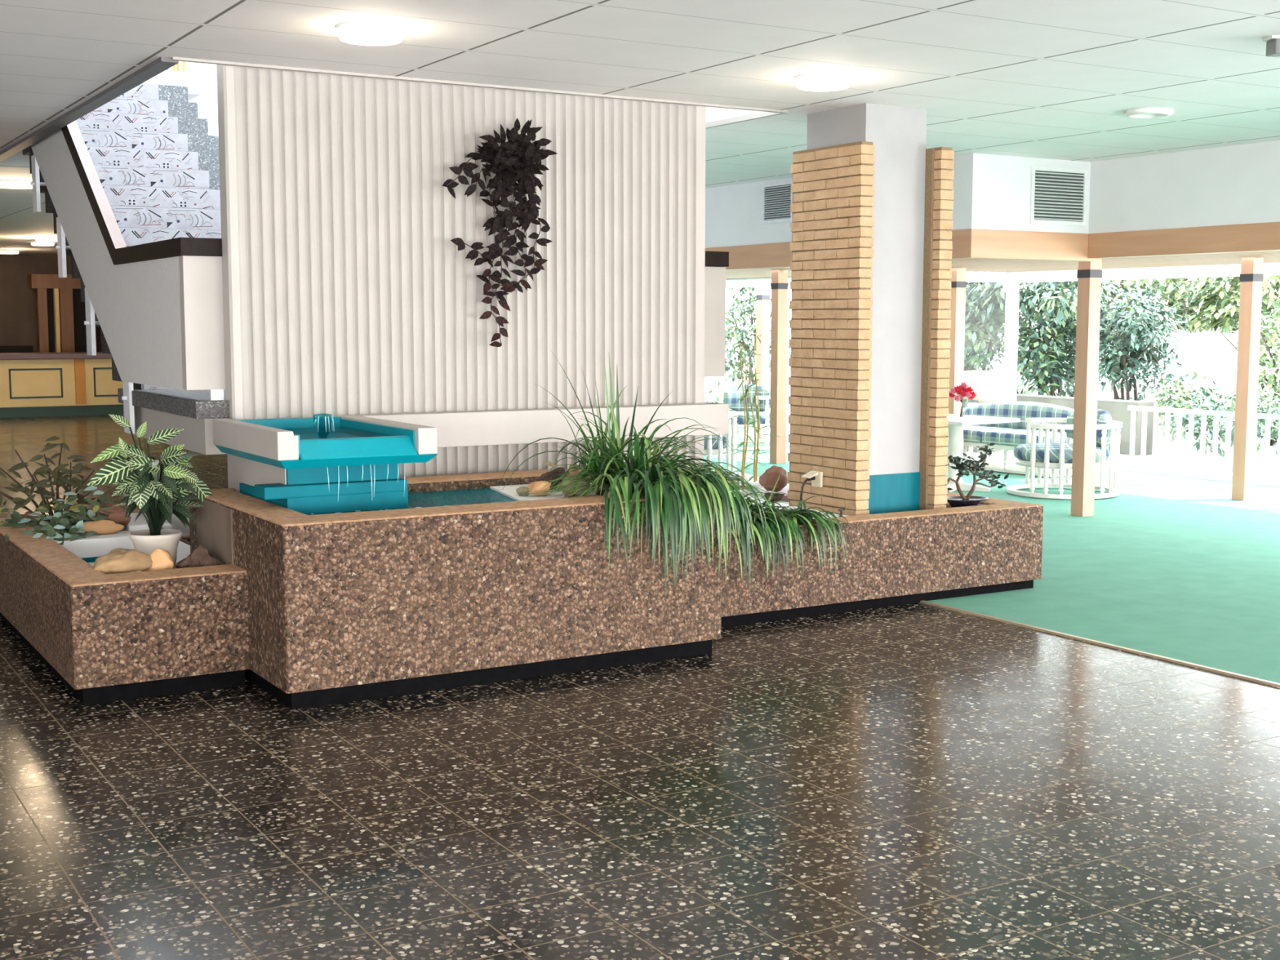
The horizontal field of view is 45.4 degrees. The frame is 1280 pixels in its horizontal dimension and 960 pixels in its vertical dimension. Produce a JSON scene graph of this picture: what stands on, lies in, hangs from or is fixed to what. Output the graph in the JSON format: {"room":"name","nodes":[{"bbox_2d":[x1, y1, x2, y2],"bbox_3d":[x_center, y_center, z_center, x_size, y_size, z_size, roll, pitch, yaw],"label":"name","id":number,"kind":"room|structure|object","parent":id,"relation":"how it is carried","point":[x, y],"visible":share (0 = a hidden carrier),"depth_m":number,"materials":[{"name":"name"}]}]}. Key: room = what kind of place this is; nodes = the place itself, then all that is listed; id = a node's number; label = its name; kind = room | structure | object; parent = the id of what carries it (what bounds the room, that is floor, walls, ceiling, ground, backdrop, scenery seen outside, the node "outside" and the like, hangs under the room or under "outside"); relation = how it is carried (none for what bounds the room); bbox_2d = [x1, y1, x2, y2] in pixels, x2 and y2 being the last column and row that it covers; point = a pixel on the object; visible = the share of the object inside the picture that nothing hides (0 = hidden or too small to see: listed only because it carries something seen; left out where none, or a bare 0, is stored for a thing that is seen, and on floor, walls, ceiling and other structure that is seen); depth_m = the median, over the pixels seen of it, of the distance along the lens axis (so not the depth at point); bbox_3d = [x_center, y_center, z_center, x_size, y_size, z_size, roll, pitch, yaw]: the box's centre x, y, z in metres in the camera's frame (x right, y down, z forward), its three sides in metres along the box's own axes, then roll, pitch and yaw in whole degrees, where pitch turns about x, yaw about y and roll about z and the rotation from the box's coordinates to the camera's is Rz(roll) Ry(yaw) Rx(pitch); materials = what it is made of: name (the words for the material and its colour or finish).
{"room":"hotel lobby","nodes":[
{"label":"hotel lobby","id":0,"kind":"room"},
{"bbox_2d":[0,253,101,352],"bbox_3d":[-15.234,-2.596,26.536,17.300,2.824,0.200,-4,7,-31],"label":"wall","id":1,"kind":"structure","parent":0,"point":[18,321],"depth_m":28.55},
{"bbox_2d":[28,274,97,352],"bbox_3d":[-10.793,-2.634,28.764,1.200,2.440,0.280,-4,7,-31],"label":"door frame","id":2,"kind":"structure","parent":1,"relation":"attached to","point":[60,313],"depth_m":28.59,"materials":[{"name":"orange wood"}]},
{"bbox_2d":[142,70,201,100],"bbox_3d":[-4.701,-3.355,12.917,1.730,0.180,0.930,-4,7,-31],"label":"wall","id":3,"kind":"structure","parent":0,"point":[193,81],"depth_m":12.88,"materials":[{"name":"white paint"}]},
{"bbox_2d":[166,61,185,71],"bbox_3d":[-4.030,-3.980,13.226,0.258,1.001,0.054,-2,6,-16],"label":"railing","id":4,"kind":"object","parent":3,"relation":"on","point":[184,62],"visible":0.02,"depth_m":13.27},
{"bbox_2d":[168,61,218,136],"bbox_3d":[-4.191,-4.717,13.709,3.840,3.476,0.140,-4,7,-31],"label":"wall","id":5,"kind":"structure","parent":0,"point":[207,104],"depth_m":13.90,"materials":[{"name":"white paint"}]},
{"bbox_2d":[0,106,762,167],"bbox_3d":[-5.563,-2.469,10.339,17.300,0.296,38.200,-4,7,-31],"label":"ceiling slab","id":6,"kind":"structure","parent":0,"point":[713,113],"depth_m":9.66,"materials":[{"name":"white paint"}]},
{"bbox_2d":[0,56,178,162],"bbox_3d":[-3.714,-2.259,9.670,0.085,0.072,5.880,-4,7,-31],"label":"trim","id":7,"kind":"structure","parent":6,"relation":"attached to","point":[157,66],"depth_m":8.53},
{"bbox_2d":[216,64,706,488],"bbox_3d":[-0.844,-2.059,8.139,2.790,5.600,0.120,-4,7,-31],"label":"wall","id":8,"kind":"structure","parent":0,"point":[347,289],"depth_m":8.07,"materials":[{"name":"beige paint"}]},
{"bbox_2d":[172,57,788,128],"bbox_3d":[-2.167,-2.343,10.582,3.580,0.032,5.900,-4,7,-31],"label":"trim","id":9,"kind":"structure","parent":8,"relation":"attached to","point":[766,113],"depth_m":8.10,"materials":[{"name":"beige paint"}]},
{"bbox_2d":[441,118,557,346],"bbox_3d":[-0.730,-1.300,8.041,0.640,1.197,0.280,-4,7,-31],"label":"hanging plant","id":10,"kind":"object","parent":8,"relation":"attached to","point":[509,162],"visible":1,"depth_m":8.06,"materials":[{"name":"black plant"}]},
{"bbox_2d":[0,414,1279,959],"bbox_3d":[-7.117,0.575,9.838,13.800,0.001,38.000,-4,7,-31],"label":"floor","id":11,"kind":"structure","parent":0,"point":[914,781],"depth_m":5.04,"materials":[{"name":"stone"}]},
{"bbox_2d":[0,345,33,352],"bbox_3d":[-13.078,-1.849,27.592,4.000,1.120,0.250,-4,7,-31],"label":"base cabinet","id":12,"kind":"object","parent":11,"relation":"on","point":[3,348],"visible":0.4,"depth_m":28.33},
{"bbox_2d":[0,351,124,417],"bbox_3d":[-10.247,-1.585,25.416,6.700,1.050,0.820,-4,7,-31],"label":"counter","id":13,"kind":"object","parent":11,"relation":"on","point":[58,384],"depth_m":25.41,"materials":[{"name":"yellow paint"}]},
{"bbox_2d":[0,351,111,359],"bbox_3d":[-10.247,-2.057,25.367,6.700,0.100,0.820,-4,7,-31],"label":"countertop","id":14,"kind":"structure","parent":13,"relation":"on","point":[58,355],"depth_m":25.28,"materials":[{"name":"brown wood"}]},
{"bbox_2d":[0,507,249,705],"bbox_3d":[-2.240,0.530,7.800,1.717,0.520,2.485,-4,7,-31],"label":"planter","id":15,"kind":"object","parent":11,"relation":"on","point":[107,637],"visible":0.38,"depth_m":6.56,"materials":[{"name":"brown stone"}]},
{"bbox_2d":[22,511,47,524],"bbox_3d":[-3.288,0.230,8.272,0.144,0.135,0.089,-4,7,-31],"label":"rock","id":16,"kind":"object","parent":15,"relation":"on","point":[26,514],"visible":0.14,"depth_m":8.24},
{"bbox_2d":[0,435,101,522],"bbox_3d":[-3.234,0.033,8.040,0.750,0.530,0.446,-4,7,-31],"label":"shrub","id":17,"kind":"object","parent":15,"relation":"on","point":[60,480],"visible":0.85,"depth_m":8.09,"materials":[{"name":"green plant"}]},
{"bbox_2d":[0,485,128,545],"bbox_3d":[-3.025,0.183,7.954,0.661,0.302,0.963,-4,7,-31],"label":"ivy plant","id":18,"kind":"object","parent":15,"relation":"in","point":[61,526],"visible":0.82,"depth_m":7.95,"materials":[{"name":"green plant"}]},
{"bbox_2d":[75,520,124,533],"bbox_3d":[-2.802,0.246,7.911,0.252,0.075,0.081,-4,7,-31],"label":"rock","id":19,"kind":"object","parent":15,"relation":"on","point":[100,526],"visible":0.87,"depth_m":7.90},
{"bbox_2d":[95,502,131,526],"bbox_3d":[-2.809,0.200,8.115,0.192,0.154,0.179,-4,7,-31],"label":"rock","id":20,"kind":"object","parent":15,"relation":"on","point":[117,512],"visible":0.5,"depth_m":8.07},
{"bbox_2d":[93,547,152,573],"bbox_3d":[-2.277,0.389,6.737,0.268,0.163,0.179,-4,7,-31],"label":"rock","id":21,"kind":"object","parent":15,"relation":"on","point":[119,560],"visible":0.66,"depth_m":6.67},
{"bbox_2d":[86,413,212,568],"bbox_3d":[-2.252,0.085,7.044,0.442,0.779,0.483,1,6,8],"label":"potted plant","id":22,"kind":"object","parent":15,"relation":"on","point":[153,497],"visible":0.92,"depth_m":7.01,"materials":[{"name":"green plant"}]},
{"bbox_2d":[145,547,173,571],"bbox_3d":[-2.135,0.387,6.791,0.128,0.170,0.100,-4,7,-31],"label":"rock","id":23,"kind":"object","parent":15,"relation":"on","point":[162,559],"visible":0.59,"depth_m":6.76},
{"bbox_2d":[173,544,226,568],"bbox_3d":[-1.984,0.376,6.890,0.214,0.179,0.166,-4,7,-31],"label":"rock","id":24,"kind":"object","parent":15,"relation":"on","point":[200,557],"visible":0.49,"depth_m":6.84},
{"bbox_2d":[22,83,728,454],"bbox_3d":[-2.301,-1.880,10.632,3.232,4.725,6.070,-4,7,-31],"label":"staircase","id":25,"kind":"structure","parent":11,"relation":"on","point":[131,186],"depth_m":8.90,"materials":[{"name":"beige paint"}]},
{"bbox_2d":[188,469,721,709],"bbox_3d":[-0.907,0.437,7.395,2.151,0.790,1.472,-4,7,-31],"label":"planter","id":26,"kind":"object","parent":11,"relation":"on","point":[487,586],"visible":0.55,"depth_m":6.67,"materials":[{"name":"brown stone"}]},
{"bbox_2d":[213,415,449,514],"bbox_3d":[-1.460,-0.041,7.250,0.889,0.530,1.104,-4,7,-31],"label":"fountain","id":27,"kind":"object","parent":26,"relation":"on","point":[312,465],"visible":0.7,"depth_m":6.94,"materials":[{"name":"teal paint"}]},
{"bbox_2d":[213,416,438,468],"bbox_3d":[-1.505,-0.185,7.234,0.730,0.156,1.060,-4,7,-31],"label":"basin","id":28,"kind":"object","parent":27,"relation":"in","point":[337,442],"depth_m":6.94,"materials":[{"name":"teal paint"}]},
{"bbox_2d":[489,483,600,501],"bbox_3d":[-0.386,0.080,7.614,0.660,0.040,0.830,-4,7,-31],"label":"board","id":29,"kind":"object","parent":26,"relation":"on","point":[510,491],"visible":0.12,"depth_m":7.51,"materials":[{"name":"white paint"}]},
{"bbox_2d":[515,486,529,496],"bbox_3d":[-0.565,0.057,7.428,0.053,0.052,0.067,5,8,40],"label":"rock","id":30,"kind":"object","parent":29,"relation":"on","point":[521,491],"visible":0.98,"depth_m":7.41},
{"bbox_2d":[526,480,551,495],"bbox_3d":[-0.486,0.038,7.444,0.124,0.074,0.111,-4,7,-31],"label":"rock","id":31,"kind":"object","parent":29,"relation":"on","point":[535,486],"visible":0.83,"depth_m":7.40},
{"bbox_2d":[537,466,566,489],"bbox_3d":[-0.442,-0.002,7.761,0.128,0.120,0.163,2,6,19],"label":"rock","id":32,"kind":"object","parent":29,"relation":"on","point":[560,470],"visible":0.56,"depth_m":7.72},
{"bbox_2d":[542,461,582,469],"bbox_3d":[-0.394,-0.075,7.732,0.234,0.043,0.057,-3,7,-26],"label":"dry leaf","id":33,"kind":"object","parent":32,"relation":"on","point":[548,463],"visible":0.74,"depth_m":7.72,"materials":[{"name":"brown plant"}]},
{"bbox_2d":[560,475,591,496],"bbox_3d":[-0.305,0.027,7.438,0.172,0.106,0.106,-1,6,-6],"label":"rock","id":34,"kind":"object","parent":29,"relation":"on","point":[568,477],"visible":0.41,"depth_m":7.40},
{"bbox_2d":[492,348,782,589],"bbox_3d":[-0.020,-0.066,7.509,1.358,1.156,1.340,-3,7,-28],"label":"grass plant","id":35,"kind":"object","parent":26,"relation":"in","point":[683,508],"visible":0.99,"depth_m":7.19,"materials":[{"name":"plant"}]},
{"bbox_2d":[120,413,1279,687],"bbox_3d":[-1.202,0.204,13.367,0.025,0.011,38.000,-4,7,-31],"label":"trim","id":36,"kind":"structure","parent":11,"relation":"on","point":[1140,652],"depth_m":7.51,"materials":[{"name":"gold metal"}]},
{"bbox_2d":[720,471,1043,626],"bbox_3d":[0.698,0.351,9.384,2.662,0.550,2.213,-4,7,-31],"label":"planter","id":37,"kind":"object","parent":11,"relation":"on","point":[993,544],"visible":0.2,"depth_m":8.55,"materials":[{"name":"brown stone"}]},
{"bbox_2d":[724,335,781,489],"bbox_3d":[0.729,-0.387,9.951,0.463,1.103,0.363,-4,7,-31],"label":"bamboo plant","id":38,"kind":"object","parent":37,"relation":"on","point":[755,459],"visible":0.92,"depth_m":9.95,"materials":[{"name":"green plant"}]},
{"bbox_2d":[759,465,787,492],"bbox_3d":[0.854,-0.010,9.711,0.144,0.172,0.189,-4,7,-31],"label":"rock","id":39,"kind":"object","parent":37,"relation":"on","point":[769,478],"visible":0.97,"depth_m":9.66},
{"bbox_2d":[762,492,784,501],"bbox_3d":[0.840,0.104,9.553,0.128,0.060,0.128,-4,7,-31],"label":"rock","id":40,"kind":"object","parent":37,"relation":"on","point":[779,495],"visible":0.65,"depth_m":9.52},
{"bbox_2d":[718,473,851,587],"bbox_3d":[0.531,0.237,8.365,1.140,0.570,0.943,-2,6,-20],"label":"grass plant","id":41,"kind":"object","parent":37,"relation":"in","point":[789,517],"visible":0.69,"depth_m":8.11,"materials":[{"name":"plant"}]},
{"bbox_2d":[945,442,1008,507],"bbox_3d":[1.976,-0.025,9.320,0.622,0.389,0.216,-4,7,-31],"label":"bonsai","id":42,"kind":"object","parent":37,"relation":"on","point":[962,500],"visible":0.78,"depth_m":9.34,"materials":[{"name":"green plant"}]},
{"bbox_2d":[0,0,1279,254],"bbox_3d":[-5.653,-2.324,10.417,17.210,0.001,38.000,-4,7,-31],"label":"ceiling","id":43,"kind":"structure","parent":0,"point":[1050,79],"depth_m":7.20,"materials":[{"name":"tile"}]},
{"bbox_2d":[0,250,19,253],"bbox_3d":[-11.263,-4.060,27.253,0.367,0.058,0.367,-4,7,-31],"label":"ceiling lamp","id":44,"kind":"object","parent":43,"relation":"attached to","point":[1,251],"visible":1,"depth_m":27.13,"materials":[{"name":"white"}]},
{"bbox_2d":[0,179,32,188],"bbox_3d":[-5.562,-2.628,13.605,0.367,0.058,0.367,-4,7,-31],"label":"ceiling lamp","id":45,"kind":"object","parent":43,"relation":"attached to","point":[5,184],"visible":0.79,"depth_m":13.47,"materials":[{"name":"white"}]},
{"bbox_2d":[30,241,54,246],"bbox_3d":[-9.480,-3.745,24.257,0.367,0.058,0.367,-4,7,-31],"label":"ceiling lamp","id":46,"kind":"object","parent":43,"relation":"attached to","point":[33,243],"visible":0.99,"depth_m":24.13,"materials":[{"name":"white"}]},
{"bbox_2d":[34,236,57,241],"bbox_3d":[-8.871,-3.601,22.881,0.367,0.058,0.367,-4,7,-31],"label":"ceiling lamp","id":47,"kind":"object","parent":43,"relation":"attached to","point":[37,238],"visible":0.83,"depth_m":22.74,"materials":[{"name":"white"}]},
{"bbox_2d":[335,21,405,45],"bbox_3d":[-1.134,-1.876,6.436,0.292,0.058,0.292,-4,7,-31],"label":"ceiling lamp","id":48,"kind":"object","parent":43,"relation":"attached to","point":[358,33],"visible":1,"depth_m":6.34,"materials":[{"name":"white"}]},
{"bbox_2d":[794,72,852,91],"bbox_3d":[0.928,-2.010,7.735,0.292,0.058,0.292,-4,7,-31],"label":"ceiling lamp","id":49,"kind":"object","parent":43,"relation":"attached to","point":[814,82],"visible":1,"depth_m":7.64,"materials":[{"name":"white"}]},
{"bbox_2d":[1124,107,1173,119],"bbox_3d":[2.990,-2.153,8.975,0.280,0.030,0.280,-4,7,-31],"label":"ceiling lamp","id":50,"kind":"object","parent":43,"relation":"attached to","point":[1144,113],"visible":1,"depth_m":8.90,"materials":[{"name":"white paint"}]},
{"bbox_2d":[1262,35,1279,56],"bbox_3d":[2.817,-1.866,6.651,0.180,0.117,0.100,0,6,-2],"label":"ceiling camera","id":51,"kind":"object","parent":43,"relation":"attached to","point":[1273,46],"visible":1,"depth_m":6.62,"materials":[{"name":"white plastic"}]},
{"bbox_2d":[725,276,791,446],"bbox_3d":[1.460,-1.618,20.057,0.060,2.234,7.000,-4,7,-31],"label":"window","id":52,"kind":"structure","parent":0,"point":[757,282],"depth_m":19.94,"materials":[{"name":"white metal"}]},
{"bbox_2d":[705,155,959,248],"bbox_3d":[-0.490,-2.669,16.308,0.150,0.574,11.400,-4,7,-31],"label":"wall","id":53,"kind":"structure","parent":0,"point":[733,213],"depth_m":13.81,"materials":[{"name":"white paint"}]},
{"bbox_2d":[761,180,792,224],"bbox_3d":[1.200,-2.420,13.332,0.020,0.346,0.456,-4,7,-31],"label":"air vent","id":54,"kind":"object","parent":53,"relation":"in","point":[776,197],"visible":0.84,"depth_m":13.34,"materials":[{"name":"white metal"}]},
{"bbox_2d":[705,230,961,270],"bbox_3d":[-0.503,-2.280,16.336,0.145,0.210,11.410,-4,7,-31],"label":"beam","id":55,"kind":"structure","parent":53,"relation":"attached to","point":[769,255],"depth_m":13.58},
{"bbox_2d":[787,102,954,515],"bbox_3d":[1.363,-0.763,9.111,0.682,2.824,0.680,-4,7,-31],"label":"pillar","id":56,"kind":"structure","parent":0,"point":[871,226],"depth_m":8.91,"materials":[{"name":"brick"}]},
{"bbox_2d":[800,470,822,510],"bbox_3d":[1.006,0.066,9.026,0.107,0.232,0.100,-4,7,-31],"label":"power socket","id":57,"kind":"object","parent":56,"relation":"attached to","point":[816,477],"visible":0.94,"depth_m":9.02,"materials":[{"name":"beige plastic"}]},
{"bbox_2d":[965,271,1013,459],"bbox_3d":[3.775,-1.337,17.379,1.200,2.234,0.060,-4,7,-31],"label":"window","id":58,"kind":"structure","parent":0,"point":[971,277],"depth_m":17.58,"materials":[{"name":"white metal"}]},
{"bbox_2d":[703,428,1279,683],"bbox_3d":[4.648,0.516,10.537,7.100,0.026,27.100,-4,7,-31],"label":"floor","id":59,"kind":"structure","parent":0,"point":[1175,567],"depth_m":9.74,"materials":[{"name":"carpet"}]},
{"bbox_2d":[703,412,737,480],"bbox_3d":[0.480,-0.410,15.429,1.018,0.768,1.015,5,8,39],"label":"tub chair","id":60,"kind":"object","parent":59,"relation":"on","point":[719,447],"visible":0.15,"depth_m":15.16,"materials":[{"name":"beige paint"}]},
{"bbox_2d":[703,434,731,449],"bbox_3d":[0.494,-0.399,15.448,0.860,0.127,0.860,5,8,39],"label":"seat cushion","id":61,"kind":"object","parent":60,"relation":"on","point":[711,444],"depth_m":15.11,"materials":[{"name":"fabric"}]},
{"bbox_2d":[705,384,786,449],"bbox_3d":[1.333,-0.802,19.187,1.018,0.768,1.015,5,8,39],"label":"tub chair","id":62,"kind":"object","parent":59,"relation":"on","point":[731,397],"visible":0.3,"depth_m":19.39,"materials":[{"name":"beige paint"}]},
{"bbox_2d":[723,384,770,411],"bbox_3d":[1.395,-1.036,19.462,0.649,0.360,0.247,1,6,12],"label":"cushion","id":63,"kind":"object","parent":62,"relation":"on","point":[731,397],"depth_m":19.43,"materials":[{"name":"fabric"}]},
{"bbox_2d":[728,410,769,424],"bbox_3d":[1.319,-0.788,19.171,0.860,0.127,0.860,5,8,39],"label":"seat cushion","id":64,"kind":"object","parent":62,"relation":"on","point":[763,415],"depth_m":18.78,"materials":[{"name":"fabric"}]},
{"bbox_2d":[755,286,770,437],"bbox_3d":[1.671,-1.592,20.849,0.138,2.150,0.138,-4,7,-31],"label":"timber post","id":65,"kind":"object","parent":59,"relation":"on","point":[762,296],"visible":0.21,"depth_m":20.77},
{"bbox_2d":[769,270,788,463],"bbox_3d":[1.542,-1.256,16.996,0.138,2.150,0.138,-4,7,-31],"label":"timber post","id":66,"kind":"object","parent":59,"relation":"on","point":[779,285],"visible":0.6,"depth_m":16.95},
{"bbox_2d":[946,267,966,456],"bbox_3d":[3.343,-1.173,16.215,0.138,2.150,0.138,-4,7,-31],"label":"timber post","id":67,"kind":"object","parent":59,"relation":"on","point":[958,283],"visible":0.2,"depth_m":16.12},
{"bbox_2d":[946,413,1020,492],"bbox_3d":[2.977,-0.247,14.432,0.840,0.680,0.840,-5,8,-39],"label":"table","id":68,"kind":"object","parent":59,"relation":"on","point":[955,445],"visible":0.71,"depth_m":14.35,"materials":[{"name":"beige paint"}]},
{"bbox_2d":[948,381,977,419],"bbox_3d":[3.001,-0.738,14.175,0.315,0.350,0.272,-4,7,-31],"label":"flower vase","id":69,"kind":"object","parent":68,"relation":"on","point":[961,390],"visible":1,"depth_m":14.14,"materials":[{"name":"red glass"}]},
{"bbox_2d":[962,401,1097,477],"bbox_3d":[3.947,-0.477,16.399,0.840,0.708,1.960,-4,7,-34],"label":"sofa","id":70,"kind":"object","parent":59,"relation":"on","point":[1006,436],"visible":0.4,"depth_m":16.30,"materials":[{"name":"fabric"}]},
{"bbox_2d":[963,425,1020,442],"bbox_3d":[3.618,-0.515,16.751,0.690,0.130,0.945,-4,7,-34],"label":"seat cushion","id":71,"kind":"object","parent":70,"relation":"on","point":[971,433],"depth_m":16.35,"materials":[{"name":"fabric"}]},
{"bbox_2d":[963,401,1073,431],"bbox_3d":[4.187,-0.689,16.540,0.200,0.315,1.960,-4,7,-34],"label":"cushion","id":72,"kind":"object","parent":70,"relation":"on","point":[1021,410],"depth_m":16.52,"materials":[{"name":"fabric"}]},
{"bbox_2d":[981,428,1072,445],"bbox_3d":[4.151,-0.432,15.963,0.690,0.130,0.945,-4,7,-34],"label":"seat cushion","id":73,"kind":"object","parent":70,"relation":"on","point":[1010,437],"depth_m":15.93,"materials":[{"name":"fabric"}]},
{"bbox_2d":[1006,408,1122,498],"bbox_3d":[3.904,-0.266,14.073,1.015,0.768,1.018,1,6,11],"label":"tub chair","id":74,"kind":"object","parent":59,"relation":"on","point":[1046,455],"visible":0.8,"depth_m":13.78,"materials":[{"name":"beige paint"}]},
{"bbox_2d":[1013,443,1109,462],"bbox_3d":[3.882,-0.254,14.078,0.860,0.127,0.860,1,6,11],"label":"seat cushion","id":75,"kind":"object","parent":74,"relation":"on","point":[1028,452],"depth_m":13.76,"materials":[{"name":"fabric"}]},
{"bbox_2d":[1066,408,1111,446],"bbox_3d":[4.196,-0.477,14.136,0.247,0.360,0.649,-2,6,-16],"label":"cushion","id":76,"kind":"object","parent":74,"relation":"on","point":[1104,416],"depth_m":13.97,"materials":[{"name":"fabric"}]},
{"bbox_2d":[1071,258,1102,516],"bbox_3d":[3.634,-0.778,12.445,0.138,2.150,0.138,-4,7,-31],"label":"timber post","id":77,"kind":"object","parent":59,"relation":"on","point":[1089,274],"visible":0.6,"depth_m":12.40,"materials":[{"name":"wood"}]},
{"bbox_2d":[1231,257,1263,501],"bbox_3d":[5.383,-0.892,13.547,0.138,2.150,0.138,-4,7,-31],"label":"timber post","id":78,"kind":"object","parent":59,"relation":"on","point":[1251,276],"visible":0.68,"depth_m":13.50,"materials":[{"name":"wood"}]},
{"bbox_2d":[725,250,1279,279],"bbox_3d":[5.609,-1.684,10.827,4.558,0.012,27.000,-4,7,-31],"label":"ceiling","id":79,"kind":"structure","parent":0,"point":[971,264],"depth_m":14.87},
{"bbox_2d":[957,153,1090,233],"bbox_3d":[3.003,-2.184,11.695,1.370,0.574,0.150,-4,7,-31],"label":"wall","id":80,"kind":"structure","parent":0,"point":[994,190],"depth_m":11.43,"materials":[{"name":"white paint"}]},
{"bbox_2d":[956,228,1100,262],"bbox_3d":[2.995,-1.794,11.716,1.365,0.210,0.155,-4,7,-31],"label":"beam","id":81,"kind":"structure","parent":80,"relation":"attached to","point":[971,243],"depth_m":11.57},
{"bbox_2d":[1029,166,1087,226],"bbox_3d":[3.215,-2.175,11.723,0.586,0.426,0.020,-4,7,-31],"label":"air vent","id":82,"kind":"object","parent":80,"relation":"in","point":[1058,196],"visible":1,"depth_m":11.72,"materials":[{"name":"metal"}]},
{"bbox_2d":[1009,262,1279,487],"bbox_3d":[9.434,-0.473,9.157,0.060,2.234,20.000,-4,7,-31],"label":"window","id":83,"kind":"structure","parent":0,"point":[1268,268],"depth_m":15.96,"materials":[{"name":"white metal"}]},
{"bbox_2d":[1088,140,1279,233],"bbox_3d":[7.564,-1.514,5.312,0.150,0.574,15.550,-4,7,-31],"label":"wall","id":84,"kind":"structure","parent":0,"point":[1234,184],"depth_m":11.10,"materials":[{"name":"white paint"}]},
{"bbox_2d":[1088,222,1279,258],"bbox_3d":[7.553,-1.134,5.336,0.145,0.190,15.535,-4,7,-31],"label":"beam","id":85,"kind":"structure","parent":84,"relation":"attached to","point":[1257,237],"depth_m":11.12,"materials":[{"name":"wood"}]},
{"label":"outside","id":86,"kind":"structure","parent":0,"visible":0},
{"bbox_2d":[704,346,1279,479],"bbox_3d":[9.435,-0.753,23.199,100.000,0.001,110.000,-4,7,-31],"label":"ground","id":87,"kind":"structure","parent":86,"point":[708,381],"depth_m":21.26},
{"bbox_2d":[704,381,733,411],"bbox_3d":[1.421,-1.184,23.917,1.275,0.755,1.102,2,6,20],"label":"shrub","id":88,"kind":"object","parent":87,"relation":"on","point":[720,390],"visible":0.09,"depth_m":23.74,"materials":[{"name":"green plant"}]},
{"bbox_2d":[724,287,791,384],"bbox_3d":[1.989,-2.405,26.168,1.786,2.684,1.667,0,6,3],"label":"bush","id":89,"kind":"object","parent":87,"relation":"on","point":[738,331],"visible":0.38,"depth_m":26.13,"materials":[{"name":"green plant"}]},
{"bbox_2d":[962,370,1004,453],"bbox_3d":[4.337,-0.888,19.611,0.600,1.010,0.650,-4,7,-31],"label":"planter box","id":90,"kind":"object","parent":87,"relation":"on","point":[988,385],"visible":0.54,"depth_m":19.32,"materials":[{"name":"concrete"}]},
{"bbox_2d":[964,281,1047,371],"bbox_3d":[4.971,-2.250,23.091,2.526,3.010,2.380,-4,7,-33],"label":"bush","id":91,"kind":"object","parent":87,"relation":"on","point":[978,353],"visible":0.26,"depth_m":22.35,"materials":[{"name":"green plant"}]},
{"bbox_2d":[964,279,1174,396],"bbox_3d":[5.998,-2.146,21.786,2.911,3.100,2.972,-4,7,-31],"label":"bush","id":92,"kind":"object","parent":87,"relation":"on","point":[1046,357],"visible":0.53,"depth_m":21.48,"materials":[{"name":"green plant"}]},
{"bbox_2d":[1016,393,1154,455],"bbox_3d":[5.229,-0.812,20.568,0.300,0.660,3.950,-4,7,-31],"label":"wall","id":93,"kind":"structure","parent":87,"relation":"on","point":[1117,409],"depth_m":18.99,"materials":[{"name":"paint"}]},
{"bbox_2d":[1035,277,1217,399],"bbox_3d":[9.296,-3.415,29.136,3.655,4.063,3.723,-4,7,-31],"label":"tree","id":94,"kind":"object","parent":87,"relation":"on","point":[1157,283],"visible":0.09,"depth_m":28.24,"materials":[{"name":"green plant"}]},
{"bbox_2d":[1071,283,1199,408],"bbox_3d":[6.788,-1.607,21.034,1.553,2.170,1.789,-4,7,-31],"label":"bush","id":95,"kind":"object","parent":87,"relation":"on","point":[1139,348],"visible":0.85,"depth_m":20.74,"materials":[{"name":"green plant"}]},
{"bbox_2d":[1137,369,1231,444],"bbox_3d":[7.011,-0.919,19.683,1.557,0.982,1.070,-4,7,-31],"label":"shrub","id":96,"kind":"object","parent":87,"relation":"on","point":[1180,393],"visible":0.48,"depth_m":19.51,"materials":[{"name":"green plant"}]},
{"bbox_2d":[1105,333,1266,410],"bbox_3d":[9.029,-1.726,25.529,2.107,1.450,4.127,1,6,7],"label":"wall","id":97,"kind":"structure","parent":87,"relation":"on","point":[1207,356],"depth_m":24.03,"materials":[{"name":"white paint"}]},
{"bbox_2d":[1159,380,1235,457],"bbox_3d":[6.952,-0.749,18.656,1.471,0.985,1.040,-4,7,-31],"label":"shrub","id":98,"kind":"object","parent":87,"relation":"on","point":[1212,405],"visible":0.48,"depth_m":18.54,"materials":[{"name":"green plant"}]},
{"bbox_2d":[1126,405,1279,479],"bbox_3d":[6.497,-0.302,15.465,0.060,0.710,3.950,-4,7,-31],"label":"railing","id":99,"kind":"object","parent":87,"relation":"on","point":[1131,460],"visible":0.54,"depth_m":16.40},
{"bbox_2d":[1160,275,1279,351],"bbox_3d":[11.029,-3.227,27.350,3.184,4.064,3.319,-5,8,-40],"label":"tree","id":100,"kind":"object","parent":87,"relation":"on","point":[1220,298],"visible":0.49,"depth_m":26.96,"materials":[{"name":"green plant"}]},
{"bbox_2d":[1210,384,1279,455],"bbox_3d":[7.205,-0.691,17.635,1.373,0.888,1.030,-4,7,-31],"label":"shrub","id":101,"kind":"object","parent":87,"relation":"on","point":[1260,422],"visible":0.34,"depth_m":17.59,"materials":[{"name":"green plant"}]},
{"bbox_2d":[1218,298,1279,447],"bbox_3d":[8.443,-1.546,20.108,1.745,2.246,1.963,-4,7,-31],"label":"bush","id":102,"kind":"object","parent":87,"relation":"on","point":[1271,380],"visible":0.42,"depth_m":19.92,"materials":[{"name":"green plant"}]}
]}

